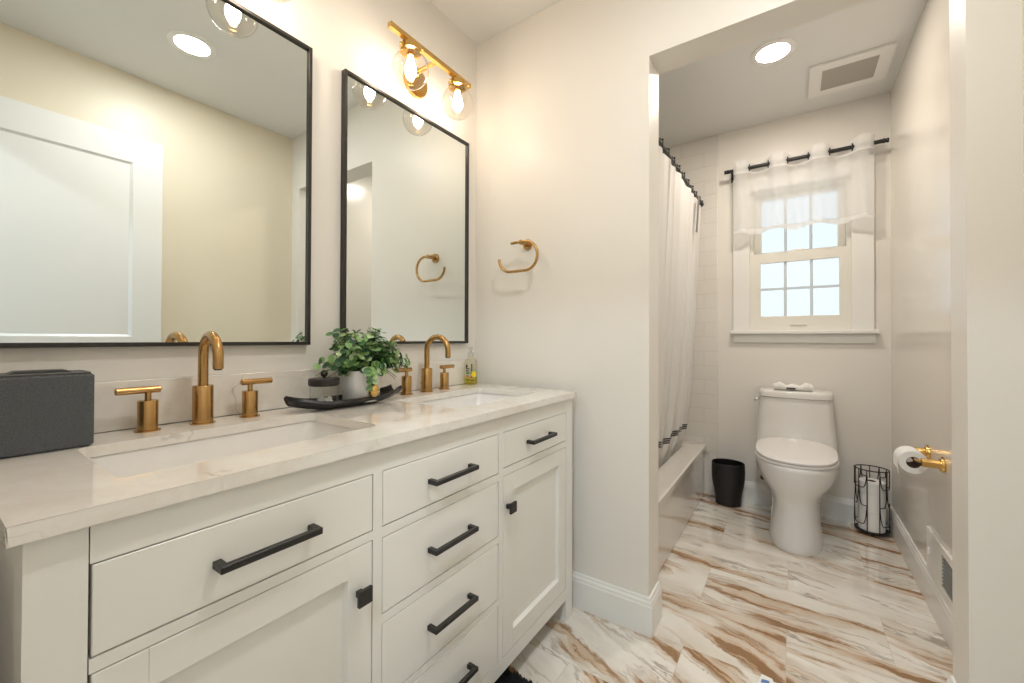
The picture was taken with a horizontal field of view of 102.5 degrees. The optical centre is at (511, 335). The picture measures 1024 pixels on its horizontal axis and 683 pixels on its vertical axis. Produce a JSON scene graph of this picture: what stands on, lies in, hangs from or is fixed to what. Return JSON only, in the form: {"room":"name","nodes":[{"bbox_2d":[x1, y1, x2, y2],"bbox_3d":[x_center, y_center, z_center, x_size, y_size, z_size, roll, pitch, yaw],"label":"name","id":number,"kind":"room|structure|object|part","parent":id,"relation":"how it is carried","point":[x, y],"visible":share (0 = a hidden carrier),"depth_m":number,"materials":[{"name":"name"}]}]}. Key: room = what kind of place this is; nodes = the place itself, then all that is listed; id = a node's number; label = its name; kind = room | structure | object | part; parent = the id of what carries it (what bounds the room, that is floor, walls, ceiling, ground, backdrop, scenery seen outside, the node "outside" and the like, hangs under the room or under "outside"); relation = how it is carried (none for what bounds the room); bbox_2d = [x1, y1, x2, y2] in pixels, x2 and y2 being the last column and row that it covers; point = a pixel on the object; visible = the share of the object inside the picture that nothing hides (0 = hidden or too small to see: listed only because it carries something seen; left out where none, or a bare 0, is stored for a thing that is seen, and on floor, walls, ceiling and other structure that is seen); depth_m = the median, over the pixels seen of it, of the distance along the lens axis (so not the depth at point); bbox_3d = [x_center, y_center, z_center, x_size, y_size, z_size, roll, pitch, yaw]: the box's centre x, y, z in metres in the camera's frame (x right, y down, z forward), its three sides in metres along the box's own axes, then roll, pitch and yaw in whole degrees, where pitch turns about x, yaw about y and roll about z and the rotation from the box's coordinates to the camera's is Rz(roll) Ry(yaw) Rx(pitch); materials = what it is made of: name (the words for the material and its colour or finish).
{"room":"bathroom","nodes":[
{"label":"bathroom","id":0,"kind":"room"},
{"bbox_2d":[0,0,476,382],"bbox_3d":[-0.568,-0.164,1.548,0.120,2.549,4.815,0,-1,34],"label":"wall","id":1,"kind":"structure","parent":0,"point":[355,36],"depth_m":1.38,"materials":[{"name":"white paint"}]},
{"bbox_2d":[0,0,312,347],"bbox_3d":[-0.827,-0.444,1.039,0.023,0.943,0.651,0,-1,34],"label":"wall mirror","id":2,"kind":"object","parent":1,"relation":"attached to","point":[156,155],"visible":1,"depth_m":0.98,"materials":[{"name":"grey mirror"}]},
{"bbox_2d":[94,359,471,432],"bbox_3d":[-0.606,0.164,1.364,0.020,0.110,1.450,0,-1,34],"label":"backsplash","id":3,"kind":"structure","parent":1,"relation":"attached to","point":[112,412],"depth_m":1.11,"materials":[{"name":"stone"}]},
{"bbox_2d":[340,68,468,343],"bbox_3d":[-0.396,-0.438,1.672,0.023,0.943,0.651,0,-1,34],"label":"wall mirror","id":4,"kind":"object","parent":1,"relation":"attached to","point":[404,232],"visible":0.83,"depth_m":1.61,"materials":[{"name":"grey mirror"}]},
{"bbox_2d":[388,21,473,120],"bbox_3d":[-0.331,-1.000,1.613,0.199,0.196,0.428,0,-1,34],"label":"vanity light","id":5,"kind":"object","parent":1,"relation":"attached to","point":[415,82],"visible":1,"depth_m":1.63,"materials":[{"name":"gold metal"}]},
{"bbox_3d":[-0.370,-0.975,1.496,0.041,0.080,0.041,0,-1,34],"label":"bulb","id":6,"kind":"part","parent":5,"relation":"part of","materials":[{"name":"white glass"}]},
{"bbox_3d":[-0.370,-0.973,1.496,0.132,0.141,0.132,0,-1,34],"label":"glass globe","id":7,"kind":"part","parent":5,"relation":"part of"},
{"bbox_3d":[-0.345,-1.073,1.645,0.106,0.032,0.032,0,-1,34],"label":"arm","id":8,"kind":"part","parent":5,"relation":"part of","materials":[{"name":"gold metal"}]},
{"bbox_3d":[-0.226,-0.972,1.707,0.041,0.080,0.041,0,-1,34],"label":"bulb","id":9,"kind":"part","parent":5,"relation":"part of","materials":[{"name":"white glass"}]},
{"bbox_3d":[-0.226,-0.971,1.707,0.132,0.141,0.132,0,-1,34],"label":"glass globe","id":10,"kind":"part","parent":5,"relation":"part of"},
{"bbox_2d":[662,135,717,495],"bbox_3d":[0.675,-0.151,2.512,0.847,2.549,1.522,0,-1,34],"label":"wall tile","id":11,"kind":"structure","parent":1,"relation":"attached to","point":[697,159],"depth_m":2.94,"materials":[{"name":"white tile"}]},
{"bbox_2d":[659,138,703,205],"bbox_3d":[0.941,-0.950,2.339,0.036,0.036,1.501,0,-1,34],"label":"shower rod","id":12,"kind":"object","parent":11,"relation":"attached to","point":[664,149],"visible":0.34,"depth_m":2.32,"materials":[{"name":"black metal"}]},
{"bbox_2d":[658,138,702,468],"bbox_3d":[0.901,-0.070,2.407,0.227,1.807,1.391,0,-1,34],"label":"shower curtain","id":13,"kind":"object","parent":12,"relation":"hanging from","point":[679,210],"visible":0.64,"depth_m":2.44,"materials":[{"name":"white fabric"},{"name":"black metal"}]},
{"bbox_2d":[430,0,926,146],"bbox_3d":[0.184,-1.480,0.988,2.058,0.080,4.915,0,-1,34],"label":"ceiling","id":14,"kind":"structure","parent":0,"point":[724,92],"depth_m":2.18,"materials":[{"name":"white paint"}]},
{"bbox_2d":[750,38,796,65],"bbox_3d":[1.314,-1.424,2.069,0.200,0.007,0.200,0,-1,34],"label":"recessed light","id":15,"kind":"object","parent":14,"relation":"in","point":[776,50],"visible":1,"depth_m":2.06,"materials":[{"name":"white paint"}]},
{"bbox_2d":[808,41,897,98],"bbox_3d":[1.815,-1.417,2.218,0.344,0.013,0.325,0,-1,34],"label":"exhaust fan","id":16,"kind":"object","parent":14,"relation":"attached to","point":[871,65],"visible":1,"depth_m":2.19,"materials":[{"name":"white paint"}]},
{"bbox_2d":[820,55,879,90],"bbox_3d":[1.815,-1.417,2.218,0.232,0.010,0.215,0,-1,34],"label":"grille","id":17,"kind":"object","parent":16,"relation":"attached to","point":[865,68],"depth_m":2.21,"materials":[{"name":"beige plastic"}]},
{"bbox_2d":[509,493,952,682],"bbox_3d":[0.176,1.139,0.967,2.058,0.060,4.915,0,-1,34],"label":"floor","id":18,"kind":"structure","parent":0,"point":[738,607],"depth_m":1.58,"materials":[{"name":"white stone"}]},
{"bbox_2d":[0,399,571,682],"bbox_3d":[-0.368,0.675,1.197,0.563,0.867,1.425,0,-1,34],"label":"vanity cabinet","id":19,"kind":"object","parent":18,"relation":"on","point":[438,558],"visible":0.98,"depth_m":0.79,"materials":[{"name":"white paint"}]},
{"bbox_3d":[-0.419,0.349,0.695,0.019,0.116,0.418,0,-1,34],"label":"drawer","id":20,"kind":"part","parent":19,"relation":"part of","materials":[{"name":"white paint"}]},
{"bbox_3d":[-0.420,0.702,0.692,0.019,0.545,0.418,0,-1,34],"label":"door","id":21,"kind":"part","parent":19,"relation":"part of","materials":[{"name":"white paint"}]},
{"bbox_3d":[-0.398,0.350,0.681,0.031,0.012,0.160,0,-1,34],"label":"handle","id":22,"kind":"part","parent":19,"relation":"part of","materials":[{"name":"black metal"}]},
{"bbox_2d":[0,359,576,548],"bbox_3d":[-0.380,0.175,1.210,0.567,0.134,1.454,0,-1,34],"label":"countertop","id":23,"kind":"structure","parent":19,"relation":"on","point":[44,495],"depth_m":0.89,"materials":[{"name":"stone"}]},
{"bbox_2d":[0,369,94,458],"bbox_3d":[-0.890,0.140,0.771,0.097,0.148,0.135,0,-1,34],"label":"storage basket","id":24,"kind":"object","parent":23,"relation":"on","point":[46,410],"visible":1,"depth_m":0.75,"materials":[{"name":"grey fabric"}]},
{"bbox_3d":[-0.889,0.072,0.772,0.089,0.003,0.127,0,-1,34],"label":"plate","id":25,"kind":"part","parent":24,"relation":"part of","materials":[{"name":"grey fabric"}]},
{"bbox_2d":[114,331,272,432],"bbox_3d":[-0.731,0.103,0.994,0.148,0.228,0.323,0,-1,34],"label":"faucet","id":26,"kind":"object","parent":23,"relation":"on","point":[202,393],"visible":1,"depth_m":0.99,"materials":[{"name":"gold metal"}]},
{"bbox_3d":[-0.833,0.123,0.916,0.016,0.016,0.078,0,-1,34],"label":"lever","id":27,"kind":"part","parent":26,"relation":"part of","materials":[{"name":"gold metal"}]},
{"bbox_3d":[-0.824,0.172,0.929,0.047,0.088,0.047,0,-1,34],"label":"handle","id":28,"kind":"part","parent":26,"relation":"part of","materials":[{"name":"gold metal"}]},
{"bbox_3d":[-0.723,0.060,0.985,0.126,0.143,0.022,0,-1,38],"label":"spout","id":29,"kind":"part","parent":26,"relation":"part of","materials":[{"name":"gold metal"}]},
{"bbox_3d":[-0.705,0.174,1.104,0.047,0.088,0.047,0,-1,34],"label":"handle","id":30,"kind":"part","parent":26,"relation":"part of","materials":[{"name":"gold metal"}]},
{"bbox_3d":[-0.695,0.125,1.118,0.016,0.016,0.078,0,-1,34],"label":"lever","id":31,"kind":"part","parent":26,"relation":"part of","materials":[{"name":"gold metal"}]},
{"bbox_2d":[89,421,356,476],"bbox_3d":[-0.575,0.299,0.887,0.342,0.120,0.515,0,-1,34],"label":"sink basin","id":32,"kind":"object","parent":23,"relation":"in","point":[153,459],"visible":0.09,"depth_m":0.95,"materials":[{"name":"white ceramic"}]},
{"bbox_2d":[284,384,401,408],"bbox_3d":[-0.512,0.196,1.294,0.120,0.047,0.376,0,-1,34],"label":"tray","id":33,"kind":"object","parent":23,"relation":"on","point":[388,391],"visible":0.91,"depth_m":1.22,"materials":[{"name":"black wood"}]},
{"bbox_2d":[308,370,339,400],"bbox_3d":[-0.564,0.157,1.232,0.087,0.106,0.087,0,-1,34],"label":"glass jar","id":34,"kind":"object","parent":33,"relation":"on","point":[323,381],"visible":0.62,"depth_m":1.21,"materials":[{"name":"clear glass"}]},
{"bbox_3d":[-0.564,0.139,1.233,0.087,0.022,0.087,0,-1,34],"label":"lid","id":35,"kind":"part","parent":34,"relation":"part of","materials":[{"name":"black wood"}]},
{"bbox_3d":[-0.564,0.117,1.233,0.021,0.025,0.021,0,-1,34],"label":"lid knob","id":36,"kind":"part","parent":34,"relation":"part of","materials":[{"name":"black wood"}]},
{"bbox_2d":[313,327,409,402],"bbox_3d":[-0.489,0.092,1.324,0.213,0.239,0.337,0,-1,34],"label":"potted plant","id":37,"kind":"object","parent":33,"relation":"on","point":[360,368],"visible":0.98,"depth_m":1.29,"materials":[{"name":"green plant"}]},
{"bbox_3d":[-0.491,0.162,1.336,0.122,0.099,0.122,0,-1,34],"label":"pot","id":38,"kind":"part","parent":37,"relation":"part of","materials":[{"name":"white ceramic"}]},
{"bbox_2d":[394,334,454,394],"bbox_3d":[-0.307,0.109,1.609,0.148,0.228,0.315,0,-1,34],"label":"faucet","id":39,"kind":"object","parent":23,"relation":"on","point":[426,372],"visible":0.99,"depth_m":1.61,"materials":[{"name":"gold metal"}]},
{"bbox_3d":[-0.407,0.129,1.534,0.016,0.016,0.078,0,-1,34],"label":"lever","id":40,"kind":"part","parent":39,"relation":"part of","materials":[{"name":"gold metal"}]},
{"bbox_3d":[-0.398,0.178,1.547,0.047,0.088,0.047,0,-1,34],"label":"handle","id":41,"kind":"part","parent":39,"relation":"part of","materials":[{"name":"gold metal"}]},
{"bbox_3d":[-0.293,0.067,1.609,0.126,0.143,0.021,0,-1,29],"label":"spout","id":42,"kind":"part","parent":39,"relation":"part of","materials":[{"name":"gold metal"}]},
{"bbox_3d":[-0.283,0.180,1.716,0.047,0.088,0.047,0,-1,34],"label":"handle","id":43,"kind":"part","parent":39,"relation":"part of","materials":[{"name":"gold metal"}]},
{"bbox_3d":[-0.273,0.131,1.730,0.016,0.016,0.078,0,-1,34],"label":"lever","id":44,"kind":"part","parent":39,"relation":"part of","materials":[{"name":"gold metal"}]},
{"bbox_2d":[418,393,517,407],"bbox_3d":[-0.154,0.306,1.506,0.342,0.120,0.508,0,-1,34],"label":"sink basin","id":45,"kind":"object","parent":23,"relation":"in","point":[462,401],"visible":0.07,"depth_m":1.70,"materials":[{"name":"white ceramic"}]},
{"bbox_2d":[464,347,476,384],"bbox_3d":[-0.189,0.140,1.885,0.062,0.171,0.061,0,-1,34],"label":"soap bottle","id":46,"kind":"object","parent":23,"relation":"on","point":[473,374],"visible":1,"depth_m":1.86,"materials":[{"name":"clear plastic"}]},
{"bbox_3d":[-0.301,0.523,0.827,0.026,0.032,0.032,0,-1,34],"label":"knob","id":47,"kind":"part","parent":19,"relation":"part of","materials":[{"name":"black metal"}]},
{"bbox_3d":[-0.168,0.706,1.061,0.019,0.165,0.421,0,-1,34],"label":"drawer","id":48,"kind":"part","parent":19,"relation":"part of","materials":[{"name":"white paint"}]},
{"bbox_3d":[-0.168,0.519,1.062,0.019,0.162,0.421,0,-1,34],"label":"drawer","id":49,"kind":"part","parent":19,"relation":"part of","materials":[{"name":"white paint"}]},
{"bbox_3d":[-0.167,0.354,1.064,0.019,0.117,0.421,0,-1,34],"label":"drawer","id":50,"kind":"part","parent":19,"relation":"part of","materials":[{"name":"white paint"}]},
{"bbox_3d":[-0.147,0.707,1.048,0.031,0.012,0.160,0,-1,34],"label":"handle","id":51,"kind":"part","parent":19,"relation":"part of","materials":[{"name":"black metal"}]},
{"bbox_3d":[-0.146,0.520,1.049,0.031,0.012,0.160,0,-1,34],"label":"handle","id":52,"kind":"part","parent":19,"relation":"part of","materials":[{"name":"black metal"}]},
{"bbox_3d":[-0.146,0.355,1.051,0.031,0.012,0.160,0,-1,34],"label":"handle","id":53,"kind":"part","parent":19,"relation":"part of","materials":[{"name":"black metal"}]},
{"bbox_3d":[-0.169,0.894,1.059,0.019,0.168,0.421,0,-1,34],"label":"drawer","id":54,"kind":"part","parent":19,"relation":"part of","materials":[{"name":"white paint"}]},
{"bbox_3d":[-0.148,0.895,1.046,0.031,0.012,0.160,0,-1,34],"label":"handle","id":55,"kind":"part","parent":19,"relation":"part of","materials":[{"name":"black metal"}]},
{"bbox_3d":[-0.004,0.527,1.263,0.026,0.032,0.032,0,-1,34],"label":"knob","id":56,"kind":"part","parent":19,"relation":"part of","materials":[{"name":"black metal"}]},
{"bbox_3d":[0.083,0.708,1.430,0.019,0.548,0.420,0,-1,34],"label":"door","id":57,"kind":"part","parent":19,"relation":"part of","materials":[{"name":"white paint"}]},
{"bbox_3d":[0.084,0.353,1.433,0.019,0.108,0.420,0,-1,34],"label":"drawer","id":58,"kind":"part","parent":19,"relation":"part of","materials":[{"name":"white paint"}]},
{"bbox_3d":[0.106,0.354,1.420,0.031,0.012,0.160,0,-1,34],"label":"handle","id":59,"kind":"part","parent":19,"relation":"part of","materials":[{"name":"black metal"}]},
{"bbox_2d":[494,666,537,682],"bbox_3d":[-0.034,1.089,0.859,0.532,0.033,0.830,0,-1,34],"label":"shag rug","id":60,"kind":"object","parent":18,"relation":"on","point":[506,676],"visible":0.98,"depth_m":1.30,"materials":[{"name":"black fabric"}]},
{"bbox_2d":[658,441,705,573],"bbox_3d":[0.646,0.942,2.520,0.763,0.354,1.498,0,-1,34],"label":"bathtub","id":61,"kind":"object","parent":18,"relation":"on","point":[681,478],"visible":0.14,"depth_m":2.32,"materials":[{"name":"white ceramic"}]},
{"bbox_2d":[711,458,744,507],"bbox_3d":[1.449,0.988,2.754,0.202,0.277,0.173,0,-1,34],"label":"trash can","id":62,"kind":"object","parent":18,"relation":"on","point":[728,475],"visible":1,"depth_m":2.69,"materials":[{"name":"black plastic"}]},
{"bbox_2d":[758,674,773,682],"bbox_3d":[0.819,1.112,1.319,0.048,0.002,0.051,0,-1,34],"label":"paper scrap","id":63,"kind":"object","parent":18,"relation":"on","point":[763,679],"visible":1,"depth_m":1.32,"materials":[{"name":"white paper"}]},
{"bbox_2d":[753,386,839,555],"bbox_3d":[1.615,0.730,2.356,0.420,0.791,0.669,0,-1,34],"label":"toilet","id":64,"kind":"object","parent":18,"relation":"on","point":[796,450],"visible":1,"depth_m":2.21,"materials":[{"name":"white ceramic"}]},
{"bbox_2d":[774,382,812,390],"bbox_3d":[1.712,0.310,2.502,0.196,0.047,0.090,0,-1,34],"label":"folded washcloth","id":65,"kind":"object","parent":64,"relation":"on","point":[779,385],"visible":1,"depth_m":2.47,"materials":[{"name":"white fabric"}]},
{"bbox_3d":[1.749,0.359,2.541,0.378,0.046,0.219,0,-1,34],"label":"tank lid","id":66,"kind":"part","parent":64,"relation":"part of","materials":[{"name":"white ceramic"}]},
{"bbox_3d":[1.735,0.545,2.519,0.406,0.324,0.267,0,-1,34],"label":"tank","id":67,"kind":"part","parent":64,"relation":"part of","materials":[{"name":"white ceramic"}]},
{"bbox_3d":[1.555,0.670,2.254,0.380,0.014,0.422,0,-1,34],"label":"seat","id":68,"kind":"part","parent":64,"relation":"part of","materials":[{"name":"white plastic"}]},
{"bbox_3d":[1.556,0.635,2.256,0.374,0.052,0.419,0,-1,34],"label":"lid","id":69,"kind":"part","parent":64,"relation":"part of","materials":[{"name":"white plastic"}]},
{"bbox_3d":[1.614,0.902,2.341,0.396,0.446,0.647,0,-1,34],"label":"bowl","id":70,"kind":"part","parent":64,"relation":"part of","materials":[{"name":"white ceramic"}]},
{"bbox_2d":[854,464,889,536],"bbox_3d":[2.055,0.942,2.347,0.158,0.368,0.142,0,-1,34],"label":"holder","id":71,"kind":"object","parent":18,"relation":"on","point":[887,532],"visible":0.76,"depth_m":2.31,"materials":[{"name":"black metal"}]},
{"bbox_2d":[858,508,885,532],"bbox_3d":[2.055,1.052,2.346,0.120,0.105,0.120,0,-1,34],"label":"toilet roll","id":72,"kind":"object","parent":71,"relation":"in","point":[873,519],"visible":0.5,"depth_m":2.30,"materials":[{"name":"white paper"}]},
{"bbox_2d":[858,491,885,513],"bbox_3d":[2.055,0.946,2.347,0.120,0.105,0.120,0,-1,34],"label":"toilet roll","id":73,"kind":"object","parent":72,"relation":"on","point":[873,500],"visible":0.61,"depth_m":2.30,"materials":[{"name":"white paper"}]},
{"bbox_2d":[859,477,885,494],"bbox_3d":[2.056,0.862,2.348,0.120,0.062,0.120,0,-1,34],"label":"toilet roll","id":74,"kind":"object","parent":73,"relation":"on","point":[873,484],"visible":0.82,"depth_m":2.31,"materials":[{"name":"white paper"}]},
{"bbox_3d":[2.055,1.106,2.345,0.148,0.003,0.132,0,-1,34],"label":"plate","id":75,"kind":"part","parent":71,"relation":"part of","materials":[{"name":"black metal"}]},
{"bbox_2d":[475,0,1023,682],"bbox_3d":[0.585,-0.160,1.572,1.758,2.549,0.132,0,-1,34],"label":"wall partition","id":76,"kind":"structure","parent":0,"point":[567,95],"depth_m":1.58,"materials":[{"name":"white paint"}]},
{"bbox_2d":[498,239,538,272],"bbox_3d":[0.040,-0.353,1.827,0.213,0.155,0.064,0,-1,34],"label":"towel ring","id":77,"kind":"object","parent":76,"relation":"attached to","point":[527,244],"visible":1,"depth_m":1.80,"materials":[{"name":"gold metal"}]},
{"bbox_3d":[0.054,-0.407,1.818,0.048,0.048,0.063,0,-1,34],"label":"wall post","id":78,"kind":"part","parent":77,"relation":"part of","materials":[{"name":"gold metal"}]},
{"bbox_2d":[572,570,661,638],"bbox_3d":[0.203,1.047,1.808,0.851,0.138,0.144,0,-1,34],"label":"baseboard","id":79,"kind":"structure","parent":76,"relation":"attached to","point":[641,614],"depth_m":1.59,"materials":[{"name":"white paint"}]},
{"bbox_2d":[704,92,891,505],"bbox_3d":[1.522,-0.145,2.946,1.758,2.549,0.150,0,-1,34],"label":"wall","id":80,"kind":"structure","parent":0,"point":[858,375],"depth_m":2.55,"materials":[{"name":"white paint"}]},
{"bbox_2d":[730,188,879,342],"bbox_3d":[1.865,-0.511,2.674,0.773,1.120,0.180,0,-1,34],"label":"window","id":81,"kind":"structure","parent":80,"relation":"in","point":[857,235],"depth_m":2.61,"materials":[{"name":"white paint"}]},
{"bbox_3d":[1.884,-0.731,2.709,0.491,0.440,0.035,0,-1,34],"label":"sash","id":82,"kind":"part","parent":81,"relation":"part of","materials":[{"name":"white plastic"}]},
{"bbox_3d":[1.859,-0.301,2.670,0.531,0.493,0.035,0,-1,34],"label":"sash","id":83,"kind":"part","parent":81,"relation":"part of","materials":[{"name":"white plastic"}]},
{"bbox_3d":[1.832,-0.021,2.624,0.773,0.024,0.070,0,-1,34],"label":"sill","id":84,"kind":"part","parent":81,"relation":"part of","materials":[{"name":"white paint"}]},
{"bbox_2d":[724,137,888,182],"bbox_3d":[1.819,-1.097,2.603,0.838,0.070,0.099,0,-1,34],"label":"curtain rod","id":85,"kind":"object","parent":80,"relation":"attached to","point":[883,140],"visible":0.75,"depth_m":2.56,"materials":[{"name":"black metal"}]},
{"bbox_2d":[733,133,874,233],"bbox_3d":[1.796,-0.919,2.574,0.719,0.498,0.068,0,-1,34],"label":"window valance","id":86,"kind":"object","parent":85,"relation":"hanging from","point":[824,187],"visible":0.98,"depth_m":2.55,"materials":[{"name":"white fabric"}]},
{"bbox_2d":[742,481,890,529],"bbox_3d":[1.821,1.059,2.629,0.910,0.138,0.015,0,-1,34],"label":"baseboard","id":87,"kind":"structure","parent":80,"relation":"attached to","point":[831,507],"depth_m":2.54,"materials":[{"name":"white paint"}]},
{"bbox_2d":[890,0,1023,562],"bbox_3d":[0.984,-0.167,0.490,0.120,2.549,4.815,0,-1,34],"label":"wall","id":88,"kind":"structure","parent":0,"point":[920,91],"depth_m":1.81,"materials":[{"name":"beige paint"}]},
{"bbox_2d":[890,506,955,682],"bbox_3d":[1.685,1.051,1.721,0.113,0.138,1.669,0,-1,34],"label":"baseboard","id":89,"kind":"structure","parent":88,"relation":"attached to","point":[941,611],"depth_m":1.75,"materials":[{"name":"white paint"}]},
{"bbox_2d":[910,445,946,472],"bbox_3d":[1.667,0.492,1.667,0.080,0.057,0.264,0,-1,34],"label":"paper holder","id":90,"kind":"object","parent":88,"relation":"attached to","point":[940,464],"visible":0.81,"depth_m":1.57,"materials":[{"name":"gold metal"}]},
{"bbox_2d":[893,446,927,473],"bbox_3d":[1.635,0.518,1.685,0.091,0.108,0.100,0,-1,34],"label":"toilet roll","id":91,"kind":"object","parent":90,"relation":"hanging from","point":[901,454],"visible":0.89,"depth_m":1.66,"materials":[{"name":"white paper"}]},
{"bbox_3d":[1.732,0.494,1.749,0.064,0.054,0.054,0,-1,34],"label":"post","id":92,"kind":"part","parent":90,"relation":"part of","materials":[{"name":"gold metal"}]},
{"bbox_3d":[1.614,0.493,1.575,0.064,0.054,0.054,0,-1,34],"label":"post","id":93,"kind":"part","parent":90,"relation":"part of","materials":[{"name":"gold metal"}]},
{"bbox_2d":[926,526,952,610],"bbox_3d":[1.648,0.890,1.581,0.016,0.175,0.365,0,-1,34],"label":"air vent","id":94,"kind":"object","parent":88,"relation":"in","point":[939,560],"visible":0.73,"depth_m":1.58,"materials":[{"name":"white metal"}]}
]}

